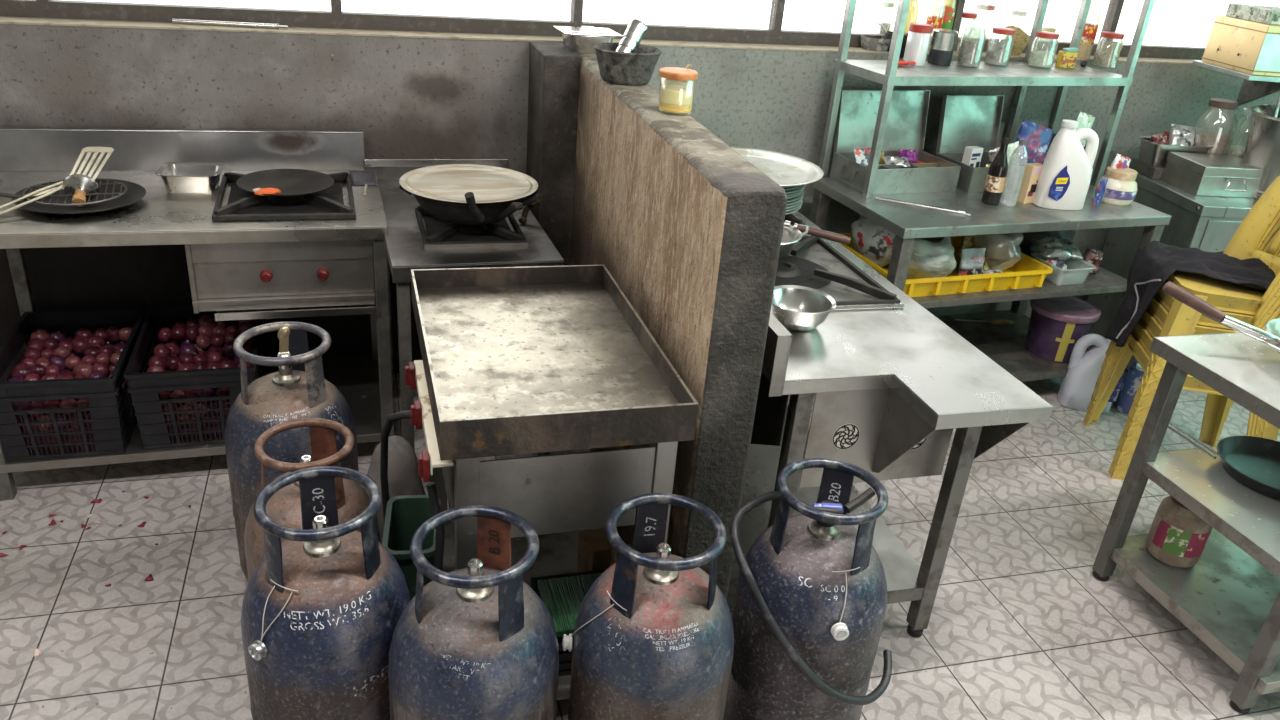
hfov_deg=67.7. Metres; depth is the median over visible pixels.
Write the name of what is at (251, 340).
onion
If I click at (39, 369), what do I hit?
onion
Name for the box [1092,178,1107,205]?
snack packet
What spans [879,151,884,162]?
packet
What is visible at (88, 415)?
onion
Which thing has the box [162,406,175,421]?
onion
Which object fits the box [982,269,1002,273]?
snack packet
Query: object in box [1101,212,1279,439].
plastic chair
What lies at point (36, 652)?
scrap
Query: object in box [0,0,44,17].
window
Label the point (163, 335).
onion
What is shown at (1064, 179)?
detergent jug
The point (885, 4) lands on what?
bottle
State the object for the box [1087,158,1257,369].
base cabinet
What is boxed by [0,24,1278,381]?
wall
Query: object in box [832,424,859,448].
vent
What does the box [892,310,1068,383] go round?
shelf
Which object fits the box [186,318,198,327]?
onion
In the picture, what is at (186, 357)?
onion
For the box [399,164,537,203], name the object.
lid
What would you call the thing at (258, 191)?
scrap
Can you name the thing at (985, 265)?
snack packet
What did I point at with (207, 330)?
onion
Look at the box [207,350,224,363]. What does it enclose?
onion
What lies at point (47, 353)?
onion
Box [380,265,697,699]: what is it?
griddle
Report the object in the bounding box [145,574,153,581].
scrap
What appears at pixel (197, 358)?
onion
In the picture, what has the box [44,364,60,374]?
onion
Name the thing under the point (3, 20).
trim
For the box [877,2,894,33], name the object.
jar
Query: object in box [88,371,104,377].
onion
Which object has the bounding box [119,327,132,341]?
onion
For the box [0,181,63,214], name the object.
tongs
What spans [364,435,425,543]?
sack
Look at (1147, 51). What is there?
window
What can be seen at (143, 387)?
crate
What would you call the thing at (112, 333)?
onion
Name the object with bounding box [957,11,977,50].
storage jar
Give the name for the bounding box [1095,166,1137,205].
jar
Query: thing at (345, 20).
window
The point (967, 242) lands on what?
snack packet
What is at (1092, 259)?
snack packet
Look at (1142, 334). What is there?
plastic chair
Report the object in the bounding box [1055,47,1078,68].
tin
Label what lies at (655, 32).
window
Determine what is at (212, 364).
onion
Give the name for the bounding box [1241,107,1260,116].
lid
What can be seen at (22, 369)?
onion
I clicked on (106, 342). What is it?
onion
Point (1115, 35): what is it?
lid
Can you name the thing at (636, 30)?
pestle
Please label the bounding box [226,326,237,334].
onion
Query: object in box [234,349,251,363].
onion
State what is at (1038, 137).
snack packet
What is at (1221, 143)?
storage jar
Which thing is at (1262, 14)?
tray
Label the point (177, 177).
tub
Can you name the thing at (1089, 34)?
bottle
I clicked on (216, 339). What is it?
onion
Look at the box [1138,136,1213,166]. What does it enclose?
tub
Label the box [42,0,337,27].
window
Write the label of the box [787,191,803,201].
plate
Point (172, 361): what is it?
onion
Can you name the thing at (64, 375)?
onion
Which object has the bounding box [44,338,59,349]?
onion
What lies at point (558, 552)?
shelf
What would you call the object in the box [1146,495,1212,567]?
jar
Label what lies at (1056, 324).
bucket
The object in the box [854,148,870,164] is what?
packet
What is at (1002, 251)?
clear bag
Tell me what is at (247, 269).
countertop
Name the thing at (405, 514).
bin
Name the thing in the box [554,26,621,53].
tub
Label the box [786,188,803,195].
plate
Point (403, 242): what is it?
countertop
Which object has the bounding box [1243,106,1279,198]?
pot
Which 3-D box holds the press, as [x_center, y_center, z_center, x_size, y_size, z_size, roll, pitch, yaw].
[-1.588,-0.483,2.691,0.084,0.086,0.093,8,26,7]
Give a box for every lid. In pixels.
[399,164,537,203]
[659,67,697,80]
[962,11,977,18]
[992,27,1014,34]
[1035,31,1059,38]
[1101,31,1124,38]
[1208,98,1238,109]
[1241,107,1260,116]
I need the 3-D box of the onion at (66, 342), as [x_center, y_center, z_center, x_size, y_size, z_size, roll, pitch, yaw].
[-1.821,-0.041,3.033,0.047,0.048,0.047,-5,28,-19]
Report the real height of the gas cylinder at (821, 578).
0.739 m
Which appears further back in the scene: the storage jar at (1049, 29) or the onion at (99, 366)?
the storage jar at (1049, 29)
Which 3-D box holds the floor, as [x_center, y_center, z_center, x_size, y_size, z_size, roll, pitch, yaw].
[0.689,1.379,1.396,7.150,0.080,7.200,-3,27,-16]
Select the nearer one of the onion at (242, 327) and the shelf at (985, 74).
the onion at (242, 327)
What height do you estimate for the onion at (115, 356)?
0.052 m
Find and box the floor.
[0,345,1279,719]
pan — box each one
[12,178,145,213]
[236,169,333,195]
[779,224,808,257]
[1168,422,1279,499]
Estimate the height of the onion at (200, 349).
0.043 m
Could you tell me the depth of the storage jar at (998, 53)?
3.78 m
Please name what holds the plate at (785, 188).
on the plate at (803, 186)
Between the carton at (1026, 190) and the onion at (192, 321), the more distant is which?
the carton at (1026, 190)
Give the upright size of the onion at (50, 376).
0.052 m
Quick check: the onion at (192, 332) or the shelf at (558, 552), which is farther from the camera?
the onion at (192, 332)
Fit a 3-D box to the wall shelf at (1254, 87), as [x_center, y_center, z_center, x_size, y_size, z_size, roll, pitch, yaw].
[2.721,-1.127,4.041,0.635,0.180,0.370,2,26,-7]
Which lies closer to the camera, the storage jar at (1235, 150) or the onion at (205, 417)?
the onion at (205, 417)
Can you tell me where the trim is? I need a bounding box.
[0,16,1201,63]
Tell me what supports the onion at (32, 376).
on the onion
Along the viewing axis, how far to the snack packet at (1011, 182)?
3.70 m
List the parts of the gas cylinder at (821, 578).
stay plate, stay plate, stay plate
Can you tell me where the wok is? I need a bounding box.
[399,183,539,224]
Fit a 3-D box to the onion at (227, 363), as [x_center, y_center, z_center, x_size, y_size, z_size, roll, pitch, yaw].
[-1.296,0.025,2.998,0.054,0.056,0.056,22,31,31]
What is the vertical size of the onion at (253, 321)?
0.061 m
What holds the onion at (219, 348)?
in the crate at (143, 387)
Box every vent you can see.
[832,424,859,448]
[910,437,926,449]
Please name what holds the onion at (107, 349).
on the onion
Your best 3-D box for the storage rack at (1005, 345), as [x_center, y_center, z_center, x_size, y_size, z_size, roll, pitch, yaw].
[1.377,-0.849,3.665,1.262,2.020,0.730,-5,28,-20]
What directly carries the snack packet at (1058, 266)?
in the clear box
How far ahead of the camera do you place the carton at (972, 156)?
3.74 m
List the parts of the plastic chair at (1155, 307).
leg, leg, seat, leg, backrest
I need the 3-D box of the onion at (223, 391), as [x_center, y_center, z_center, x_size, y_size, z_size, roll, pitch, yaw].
[-1.292,0.107,2.948,0.051,0.049,0.052,-14,32,-33]
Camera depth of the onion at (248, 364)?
3.00 m
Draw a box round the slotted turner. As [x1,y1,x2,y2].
[18,147,113,201]
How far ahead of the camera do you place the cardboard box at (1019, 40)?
3.97 m
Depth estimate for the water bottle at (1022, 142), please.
3.49 m
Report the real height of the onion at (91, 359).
0.041 m
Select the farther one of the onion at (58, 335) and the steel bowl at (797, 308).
the onion at (58, 335)
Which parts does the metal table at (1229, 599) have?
leg, leg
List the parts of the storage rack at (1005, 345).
leg, post, post, leg, leg, post, post, post, leg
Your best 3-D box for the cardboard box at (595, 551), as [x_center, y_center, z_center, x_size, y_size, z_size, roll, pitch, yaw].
[-0.111,0.528,2.486,0.075,0.150,0.090,-9,29,-26]
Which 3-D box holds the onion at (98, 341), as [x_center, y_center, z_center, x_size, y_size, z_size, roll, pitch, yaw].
[-1.739,-0.051,3.048,0.049,0.052,0.048,2,26,-7]
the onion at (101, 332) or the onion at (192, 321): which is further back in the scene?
the onion at (192, 321)
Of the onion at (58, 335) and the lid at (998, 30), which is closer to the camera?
the onion at (58, 335)
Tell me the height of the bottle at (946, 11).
0.308 m
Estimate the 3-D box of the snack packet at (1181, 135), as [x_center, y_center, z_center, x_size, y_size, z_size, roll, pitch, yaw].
[2.348,-0.960,4.132,0.136,0.113,0.081,-3,27,-16]
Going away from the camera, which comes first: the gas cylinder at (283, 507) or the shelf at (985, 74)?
the gas cylinder at (283, 507)
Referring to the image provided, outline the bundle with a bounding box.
[537,573,601,636]
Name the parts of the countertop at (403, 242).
leg, leg, panel, gas burner, leg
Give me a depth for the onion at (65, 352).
2.97 m
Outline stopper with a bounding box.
[1080,61,1086,66]
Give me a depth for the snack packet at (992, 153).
3.86 m
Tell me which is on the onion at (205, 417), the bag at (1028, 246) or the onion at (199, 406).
the onion at (199, 406)
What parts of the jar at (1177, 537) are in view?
lid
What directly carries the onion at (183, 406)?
on the onion at (205, 417)
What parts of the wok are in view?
loop handle, loop handle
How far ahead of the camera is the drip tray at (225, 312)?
2.80 m
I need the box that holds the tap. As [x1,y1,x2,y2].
[518,200,539,223]
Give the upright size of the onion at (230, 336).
0.049 m
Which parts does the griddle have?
knob, knob, knob, gas rail, leg, panel, leg, griddle plate, panel, leg, panel, leg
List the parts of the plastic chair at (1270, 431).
leg, leg, seat, backrest, leg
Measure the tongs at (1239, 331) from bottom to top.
0.079 m
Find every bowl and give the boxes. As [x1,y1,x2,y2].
[771,285,835,331]
[861,35,890,51]
[1257,104,1279,117]
[1265,318,1279,353]
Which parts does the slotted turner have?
handle, blade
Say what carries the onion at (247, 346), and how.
on the onion
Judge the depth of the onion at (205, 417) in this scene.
2.93 m
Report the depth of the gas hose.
1.87 m
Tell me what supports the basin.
on the storage rack at (1005, 345)
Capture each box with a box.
[577,528,616,571]
[830,90,960,194]
[936,95,1023,192]
[1004,25,1029,55]
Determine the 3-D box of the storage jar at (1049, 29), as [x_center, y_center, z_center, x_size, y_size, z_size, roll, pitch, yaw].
[1.768,-1.384,4.155,0.064,0.124,0.064,-3,27,-16]
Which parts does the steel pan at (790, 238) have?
loop handle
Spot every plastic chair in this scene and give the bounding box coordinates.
[1083,316,1279,479]
[1088,306,1279,465]
[1092,228,1279,451]
[1096,220,1279,439]
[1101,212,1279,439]
[1105,176,1279,406]
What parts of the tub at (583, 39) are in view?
lid handle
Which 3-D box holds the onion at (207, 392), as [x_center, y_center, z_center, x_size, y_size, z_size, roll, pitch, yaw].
[-1.337,0.107,2.932,0.050,0.053,0.053,-3,27,-16]
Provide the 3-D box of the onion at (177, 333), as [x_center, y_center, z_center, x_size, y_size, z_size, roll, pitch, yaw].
[-1.512,-0.087,3.122,0.051,0.052,0.051,11,27,12]
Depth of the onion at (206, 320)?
3.17 m
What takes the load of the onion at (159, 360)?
on the onion
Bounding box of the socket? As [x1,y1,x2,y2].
[1220,314,1279,344]
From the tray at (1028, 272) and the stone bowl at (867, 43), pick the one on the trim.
the stone bowl at (867, 43)
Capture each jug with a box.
[1032,119,1098,210]
[1057,334,1122,412]
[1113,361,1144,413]
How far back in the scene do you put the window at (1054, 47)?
4.14 m
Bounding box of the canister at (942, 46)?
[928,28,957,65]
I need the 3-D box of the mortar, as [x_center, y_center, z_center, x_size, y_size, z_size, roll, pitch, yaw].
[-0.038,-0.859,2.771,0.200,0.094,0.197,-3,27,-16]
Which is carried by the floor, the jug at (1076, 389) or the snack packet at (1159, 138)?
the jug at (1076, 389)
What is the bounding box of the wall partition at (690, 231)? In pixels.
[571,54,787,600]
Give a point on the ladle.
(828, 235)
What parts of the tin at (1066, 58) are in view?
tin lid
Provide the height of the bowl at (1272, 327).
0.080 m
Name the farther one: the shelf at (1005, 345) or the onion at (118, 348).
the shelf at (1005, 345)
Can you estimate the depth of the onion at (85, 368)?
2.89 m
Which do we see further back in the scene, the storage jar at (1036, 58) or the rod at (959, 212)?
the storage jar at (1036, 58)
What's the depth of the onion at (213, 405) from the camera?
2.92 m
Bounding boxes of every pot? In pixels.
[875,22,907,57]
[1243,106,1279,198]
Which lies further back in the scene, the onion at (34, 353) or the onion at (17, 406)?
the onion at (34, 353)
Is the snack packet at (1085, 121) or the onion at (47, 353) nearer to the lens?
the onion at (47, 353)
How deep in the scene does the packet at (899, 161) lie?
3.74 m
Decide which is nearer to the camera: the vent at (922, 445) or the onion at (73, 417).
the vent at (922, 445)
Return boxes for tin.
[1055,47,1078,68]
[1201,15,1279,76]
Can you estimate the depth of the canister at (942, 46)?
3.66 m
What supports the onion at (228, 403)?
on the onion at (205, 417)
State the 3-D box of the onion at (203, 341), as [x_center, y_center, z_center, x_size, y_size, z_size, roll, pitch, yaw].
[-1.417,-0.060,3.099,0.046,0.045,0.044,-13,31,-32]
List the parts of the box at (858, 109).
box handle, box lid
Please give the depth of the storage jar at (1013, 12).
4.13 m
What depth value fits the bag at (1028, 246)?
3.94 m
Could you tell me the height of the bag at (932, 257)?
0.185 m
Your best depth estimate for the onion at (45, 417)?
2.78 m
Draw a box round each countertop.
[0,127,393,500]
[364,158,563,455]
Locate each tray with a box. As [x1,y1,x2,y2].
[214,304,375,320]
[730,146,823,186]
[838,233,1052,296]
[1225,3,1279,24]
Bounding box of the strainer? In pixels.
[1162,281,1279,353]
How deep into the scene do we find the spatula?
3.15 m
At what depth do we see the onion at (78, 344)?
3.02 m
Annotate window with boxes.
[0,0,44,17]
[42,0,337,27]
[336,0,578,36]
[578,0,781,43]
[776,0,961,49]
[953,0,1121,55]
[1110,0,1205,59]
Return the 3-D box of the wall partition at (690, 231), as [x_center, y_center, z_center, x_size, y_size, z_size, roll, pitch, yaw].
[-0.032,-0.165,2.893,0.142,1.252,1.767,-2,27,-15]
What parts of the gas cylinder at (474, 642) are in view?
stay plate, stay plate, stay plate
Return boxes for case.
[1161,152,1262,197]
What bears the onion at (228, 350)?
on the onion
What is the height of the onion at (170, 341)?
0.046 m
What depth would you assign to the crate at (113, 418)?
2.79 m
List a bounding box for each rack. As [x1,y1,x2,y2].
[0,178,127,205]
[809,0,1170,383]
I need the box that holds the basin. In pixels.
[1042,133,1098,163]
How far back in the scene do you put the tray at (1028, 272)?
3.58 m
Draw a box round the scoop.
[898,60,915,65]
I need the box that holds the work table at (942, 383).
[739,211,1052,637]
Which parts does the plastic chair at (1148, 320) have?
leg, leg, seat, leg, leg, backrest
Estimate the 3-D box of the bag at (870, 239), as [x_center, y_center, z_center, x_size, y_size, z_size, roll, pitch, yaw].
[0.912,-0.476,3.708,0.179,0.215,0.251,-3,27,-16]
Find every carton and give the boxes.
[962,146,983,167]
[1016,163,1042,203]
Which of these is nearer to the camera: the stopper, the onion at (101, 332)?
the onion at (101, 332)
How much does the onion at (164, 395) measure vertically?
0.051 m
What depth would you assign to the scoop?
3.58 m
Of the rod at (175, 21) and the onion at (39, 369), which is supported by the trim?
the rod at (175, 21)
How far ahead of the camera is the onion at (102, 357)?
2.96 m
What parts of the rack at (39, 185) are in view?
handle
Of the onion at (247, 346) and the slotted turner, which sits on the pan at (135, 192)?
the slotted turner
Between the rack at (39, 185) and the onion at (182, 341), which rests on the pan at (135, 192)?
the rack at (39, 185)
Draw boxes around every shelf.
[0,355,393,472]
[443,521,590,699]
[739,405,921,590]
[812,177,1170,238]
[834,59,1132,85]
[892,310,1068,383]
[911,257,1126,307]
[1192,60,1279,105]
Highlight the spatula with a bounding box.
[349,171,375,194]
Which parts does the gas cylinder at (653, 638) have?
stay plate, stay plate, stay plate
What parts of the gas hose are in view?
regulator lever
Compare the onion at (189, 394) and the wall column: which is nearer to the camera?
the onion at (189, 394)
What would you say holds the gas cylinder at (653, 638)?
on the floor
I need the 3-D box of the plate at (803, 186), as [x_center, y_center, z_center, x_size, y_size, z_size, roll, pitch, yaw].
[0.370,-0.613,3.245,0.386,0.018,0.386,-3,27,-16]
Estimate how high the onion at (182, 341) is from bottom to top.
0.056 m
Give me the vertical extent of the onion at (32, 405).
0.056 m
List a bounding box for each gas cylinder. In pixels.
[224,322,358,582]
[241,466,409,719]
[244,418,379,579]
[388,505,558,719]
[563,493,733,719]
[723,458,887,719]
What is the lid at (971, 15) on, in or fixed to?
on the storage jar at (971, 15)
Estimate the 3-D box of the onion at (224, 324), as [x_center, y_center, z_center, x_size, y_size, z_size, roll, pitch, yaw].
[-1.407,-0.123,3.208,0.047,0.048,0.044,12,27,14]
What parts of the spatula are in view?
blade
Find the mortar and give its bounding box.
[594,43,661,85]
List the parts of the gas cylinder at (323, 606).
stay plate, stay plate, stay plate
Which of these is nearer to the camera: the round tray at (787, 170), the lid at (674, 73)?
the lid at (674, 73)
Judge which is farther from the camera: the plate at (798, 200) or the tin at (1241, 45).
the tin at (1241, 45)
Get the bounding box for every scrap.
[33,648,43,656]
[91,498,101,502]
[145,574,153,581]
[253,188,280,195]
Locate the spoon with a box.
[1274,90,1279,116]
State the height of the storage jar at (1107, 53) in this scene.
0.140 m
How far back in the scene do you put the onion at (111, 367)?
2.99 m
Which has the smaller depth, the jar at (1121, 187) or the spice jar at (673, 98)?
the spice jar at (673, 98)
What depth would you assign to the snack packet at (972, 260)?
3.60 m
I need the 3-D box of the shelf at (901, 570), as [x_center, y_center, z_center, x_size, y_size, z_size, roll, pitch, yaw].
[0.348,0.250,3.155,0.460,0.004,1.625,-3,27,-16]
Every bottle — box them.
[882,2,894,7]
[926,15,943,32]
[939,5,955,29]
[981,137,1009,204]
[1018,140,1027,195]
[1077,23,1098,58]
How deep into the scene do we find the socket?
2.43 m
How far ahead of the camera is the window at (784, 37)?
3.76 m
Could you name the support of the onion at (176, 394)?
on the onion at (205, 417)
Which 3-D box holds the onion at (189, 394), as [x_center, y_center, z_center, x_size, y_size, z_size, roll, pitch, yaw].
[-1.373,0.117,2.919,0.048,0.048,0.047,26,33,36]
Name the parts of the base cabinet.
door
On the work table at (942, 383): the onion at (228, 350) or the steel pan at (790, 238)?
the steel pan at (790, 238)
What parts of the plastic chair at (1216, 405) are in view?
leg, leg, seat, leg, leg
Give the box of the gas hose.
[730,488,891,704]
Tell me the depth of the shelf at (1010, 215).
3.52 m
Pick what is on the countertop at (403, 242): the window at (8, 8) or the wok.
the wok
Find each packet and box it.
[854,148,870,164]
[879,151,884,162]
[883,156,910,166]
[898,149,916,162]
[957,248,989,270]
[958,248,986,275]
[960,235,975,249]
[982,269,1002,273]
[988,147,999,163]
[1003,141,1019,193]
[1014,119,1052,165]
[1033,236,1083,259]
[1041,259,1066,274]
[1076,112,1094,146]
[1080,248,1103,273]
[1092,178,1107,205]
[1110,153,1130,168]
[1151,133,1168,144]
[1168,124,1194,145]
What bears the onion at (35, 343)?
on the onion
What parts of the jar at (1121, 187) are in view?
lid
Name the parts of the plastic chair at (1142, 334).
leg, leg, seat, leg, leg, backrest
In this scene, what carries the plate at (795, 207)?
on the plate at (788, 212)
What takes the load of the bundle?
on the crate at (565, 657)
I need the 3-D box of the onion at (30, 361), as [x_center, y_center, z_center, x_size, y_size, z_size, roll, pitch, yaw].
[-1.867,0.015,2.915,0.048,0.050,0.046,-4,28,-18]
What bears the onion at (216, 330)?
in the crate at (143, 387)
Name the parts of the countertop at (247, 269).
leg, leg, panel, knob, gas burner, knob, leg, leg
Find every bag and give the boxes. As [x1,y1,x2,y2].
[851,214,895,266]
[906,236,955,278]
[974,233,1023,270]
[1019,230,1075,256]
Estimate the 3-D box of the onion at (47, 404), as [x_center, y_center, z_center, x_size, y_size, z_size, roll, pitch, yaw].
[-1.727,0.138,2.801,0.054,0.051,0.050,5,26,-1]
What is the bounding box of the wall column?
[526,41,581,265]
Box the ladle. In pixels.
[783,220,850,243]
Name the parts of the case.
lid, handle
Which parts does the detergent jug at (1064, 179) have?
jug handle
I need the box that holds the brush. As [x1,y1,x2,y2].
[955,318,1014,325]
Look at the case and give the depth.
3.91 m
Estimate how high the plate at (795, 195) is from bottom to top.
0.018 m
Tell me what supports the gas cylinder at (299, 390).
on the floor
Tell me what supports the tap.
on the countertop at (403, 242)
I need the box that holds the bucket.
[1026,296,1100,362]
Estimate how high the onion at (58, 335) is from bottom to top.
0.050 m
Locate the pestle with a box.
[616,19,647,52]
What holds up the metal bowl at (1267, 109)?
in the pot at (1262, 147)
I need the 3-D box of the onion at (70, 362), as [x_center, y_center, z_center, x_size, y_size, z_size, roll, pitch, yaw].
[-1.752,0.009,2.950,0.050,0.050,0.051,22,31,30]
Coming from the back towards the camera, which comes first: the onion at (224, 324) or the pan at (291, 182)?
the onion at (224, 324)
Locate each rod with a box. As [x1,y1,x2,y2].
[172,18,287,28]
[876,197,970,215]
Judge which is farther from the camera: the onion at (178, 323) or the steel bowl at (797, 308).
the onion at (178, 323)
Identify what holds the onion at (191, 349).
on the onion
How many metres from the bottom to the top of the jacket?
0.412 m
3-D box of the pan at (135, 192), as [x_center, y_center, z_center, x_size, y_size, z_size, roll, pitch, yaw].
[-1.602,-0.463,2.736,0.336,0.024,0.336,-3,27,-16]
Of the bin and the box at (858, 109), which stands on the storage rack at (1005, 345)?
the box at (858, 109)
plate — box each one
[783,185,801,190]
[785,184,805,193]
[785,206,800,214]
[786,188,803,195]
[786,200,801,208]
[786,201,802,211]
[787,191,802,198]
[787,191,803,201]
[787,196,802,205]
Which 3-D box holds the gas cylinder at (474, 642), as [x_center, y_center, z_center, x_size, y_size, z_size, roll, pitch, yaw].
[-0.310,0.639,1.791,0.311,0.739,0.311,0,27,-10]
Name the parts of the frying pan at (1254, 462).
wire handle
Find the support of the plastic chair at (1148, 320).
on the plastic chair at (1216, 405)
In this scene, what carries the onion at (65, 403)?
on the onion at (86, 427)
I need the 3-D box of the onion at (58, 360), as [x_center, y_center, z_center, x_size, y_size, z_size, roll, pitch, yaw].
[-1.790,0.010,2.935,0.049,0.052,0.047,10,27,10]
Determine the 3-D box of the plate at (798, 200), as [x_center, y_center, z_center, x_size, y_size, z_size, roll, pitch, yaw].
[0.364,-0.576,3.263,0.386,0.018,0.386,-3,27,-16]
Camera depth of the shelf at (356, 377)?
3.09 m
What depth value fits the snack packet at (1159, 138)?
4.12 m
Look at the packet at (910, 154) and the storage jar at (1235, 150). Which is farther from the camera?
the storage jar at (1235, 150)
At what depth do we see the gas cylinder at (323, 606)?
1.71 m
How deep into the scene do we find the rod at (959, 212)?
3.48 m
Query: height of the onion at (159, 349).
0.059 m
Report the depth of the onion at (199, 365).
2.96 m
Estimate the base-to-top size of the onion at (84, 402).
0.046 m
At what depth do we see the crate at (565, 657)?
2.30 m
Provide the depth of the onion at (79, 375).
2.86 m
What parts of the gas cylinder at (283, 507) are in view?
stay plate, stay plate, stay plate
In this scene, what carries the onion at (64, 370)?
on the onion at (86, 427)
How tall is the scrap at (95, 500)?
0.010 m
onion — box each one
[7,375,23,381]
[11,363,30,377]
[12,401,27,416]
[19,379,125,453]
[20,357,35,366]
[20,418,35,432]
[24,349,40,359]
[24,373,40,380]
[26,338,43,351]
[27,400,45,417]
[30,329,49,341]
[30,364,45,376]
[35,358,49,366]
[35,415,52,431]
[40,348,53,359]
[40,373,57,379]
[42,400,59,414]
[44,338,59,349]
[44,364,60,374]
[49,330,65,340]
[49,355,65,369]
[51,415,68,427]
[53,346,71,358]
[56,373,73,378]
[58,399,76,414]
[59,339,72,351]
[61,369,73,375]
[64,353,81,369]
[68,414,85,429]
[71,336,87,353]
[73,362,91,377]
[73,374,86,378]
[75,328,93,338]
[76,398,88,411]
[81,355,95,365]
[83,346,99,356]
[84,413,91,426]
[87,336,104,346]
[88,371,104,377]
[92,362,109,376]
[93,328,107,340]
[95,353,110,365]
[99,345,112,356]
[105,340,114,344]
[106,326,119,341]
[108,363,114,370]
[110,352,120,366]
[113,344,124,352]
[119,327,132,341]
[147,365,163,371]
[148,355,166,370]
[153,344,171,358]
[157,328,170,341]
[158,391,169,407]
[162,352,252,441]
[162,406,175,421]
[164,343,179,356]
[166,355,179,370]
[167,339,180,346]
[169,390,184,398]
[170,326,185,340]
[173,320,186,328]
[176,362,192,370]
[176,405,192,420]
[179,354,193,363]
[180,338,195,344]
[180,344,197,355]
[183,390,199,405]
[185,326,198,340]
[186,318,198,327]
[192,362,206,369]
[193,404,205,417]
[194,344,207,352]
[194,354,206,363]
[196,334,210,348]
[196,388,213,403]
[198,315,215,328]
[198,325,212,337]
[206,404,219,418]
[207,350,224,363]
[207,361,219,368]
[208,345,223,355]
[211,334,224,345]
[212,326,225,335]
[213,387,229,402]
[215,320,227,328]
[219,358,236,367]
[223,341,234,357]
[223,402,229,415]
[224,332,237,342]
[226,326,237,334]
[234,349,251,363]
[237,361,250,366]
[238,319,256,326]
[238,321,253,334]
[243,342,252,352]
[245,330,253,344]
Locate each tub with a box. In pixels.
[155,162,224,193]
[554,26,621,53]
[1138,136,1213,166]
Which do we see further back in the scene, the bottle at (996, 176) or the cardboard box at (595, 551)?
the bottle at (996, 176)
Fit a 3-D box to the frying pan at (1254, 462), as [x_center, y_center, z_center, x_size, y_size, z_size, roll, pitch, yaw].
[1.753,0.282,2.705,0.337,0.050,0.443,-3,27,-16]
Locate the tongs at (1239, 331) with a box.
[1202,314,1279,351]
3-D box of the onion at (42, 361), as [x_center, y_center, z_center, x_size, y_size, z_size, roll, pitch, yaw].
[-1.828,0.015,2.923,0.042,0.043,0.045,-20,36,-41]
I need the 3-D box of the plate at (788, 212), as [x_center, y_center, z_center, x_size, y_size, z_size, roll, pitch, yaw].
[0.361,-0.549,3.279,0.386,0.018,0.386,-3,27,-16]
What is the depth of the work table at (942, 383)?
2.35 m
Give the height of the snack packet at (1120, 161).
0.184 m
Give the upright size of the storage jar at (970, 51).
0.142 m
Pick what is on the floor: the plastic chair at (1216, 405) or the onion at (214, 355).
the plastic chair at (1216, 405)
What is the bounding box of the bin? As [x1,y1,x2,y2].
[382,495,439,600]
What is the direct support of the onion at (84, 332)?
on the onion
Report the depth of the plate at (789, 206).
3.18 m
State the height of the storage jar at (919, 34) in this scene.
0.147 m
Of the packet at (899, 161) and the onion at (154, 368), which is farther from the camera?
the packet at (899, 161)
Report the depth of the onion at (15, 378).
2.81 m
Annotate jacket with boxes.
[1105,241,1275,346]
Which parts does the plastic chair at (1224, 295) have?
leg, leg, seat, backrest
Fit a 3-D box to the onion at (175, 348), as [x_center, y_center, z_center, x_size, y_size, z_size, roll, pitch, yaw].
[-1.531,-0.029,3.114,0.051,0.056,0.052,27,34,37]
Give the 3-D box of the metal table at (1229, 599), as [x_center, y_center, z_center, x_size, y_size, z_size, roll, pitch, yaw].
[2.005,0.397,2.651,1.167,0.783,0.624,-3,27,-16]
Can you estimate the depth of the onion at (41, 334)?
3.03 m
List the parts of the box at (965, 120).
box lid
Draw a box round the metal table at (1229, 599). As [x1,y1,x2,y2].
[1092,331,1279,713]
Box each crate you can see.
[0,308,148,460]
[124,304,265,448]
[530,569,605,675]
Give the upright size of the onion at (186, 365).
0.055 m
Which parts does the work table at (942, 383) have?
leg, gas burner, gas burner, panel, leg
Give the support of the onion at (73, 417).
on the onion at (86, 427)
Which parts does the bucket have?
lid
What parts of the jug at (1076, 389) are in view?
handle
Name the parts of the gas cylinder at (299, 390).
stay plate, stay plate, stay plate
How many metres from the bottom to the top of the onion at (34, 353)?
0.041 m
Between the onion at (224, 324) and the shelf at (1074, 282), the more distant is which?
the shelf at (1074, 282)
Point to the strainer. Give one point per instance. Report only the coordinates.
(1272, 327)
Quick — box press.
[62,174,99,206]
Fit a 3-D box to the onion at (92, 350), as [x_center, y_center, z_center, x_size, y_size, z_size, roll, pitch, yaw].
[-1.724,-0.017,3.010,0.054,0.055,0.054,6,26,2]
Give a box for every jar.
[659,64,697,112]
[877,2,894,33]
[903,23,932,65]
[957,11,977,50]
[957,39,983,66]
[975,3,995,10]
[985,27,1014,64]
[1010,10,1027,15]
[1028,31,1059,66]
[1041,27,1055,32]
[1093,31,1124,67]
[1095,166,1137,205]
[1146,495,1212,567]
[1193,98,1238,154]
[1227,107,1260,157]
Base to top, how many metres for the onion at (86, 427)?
0.104 m

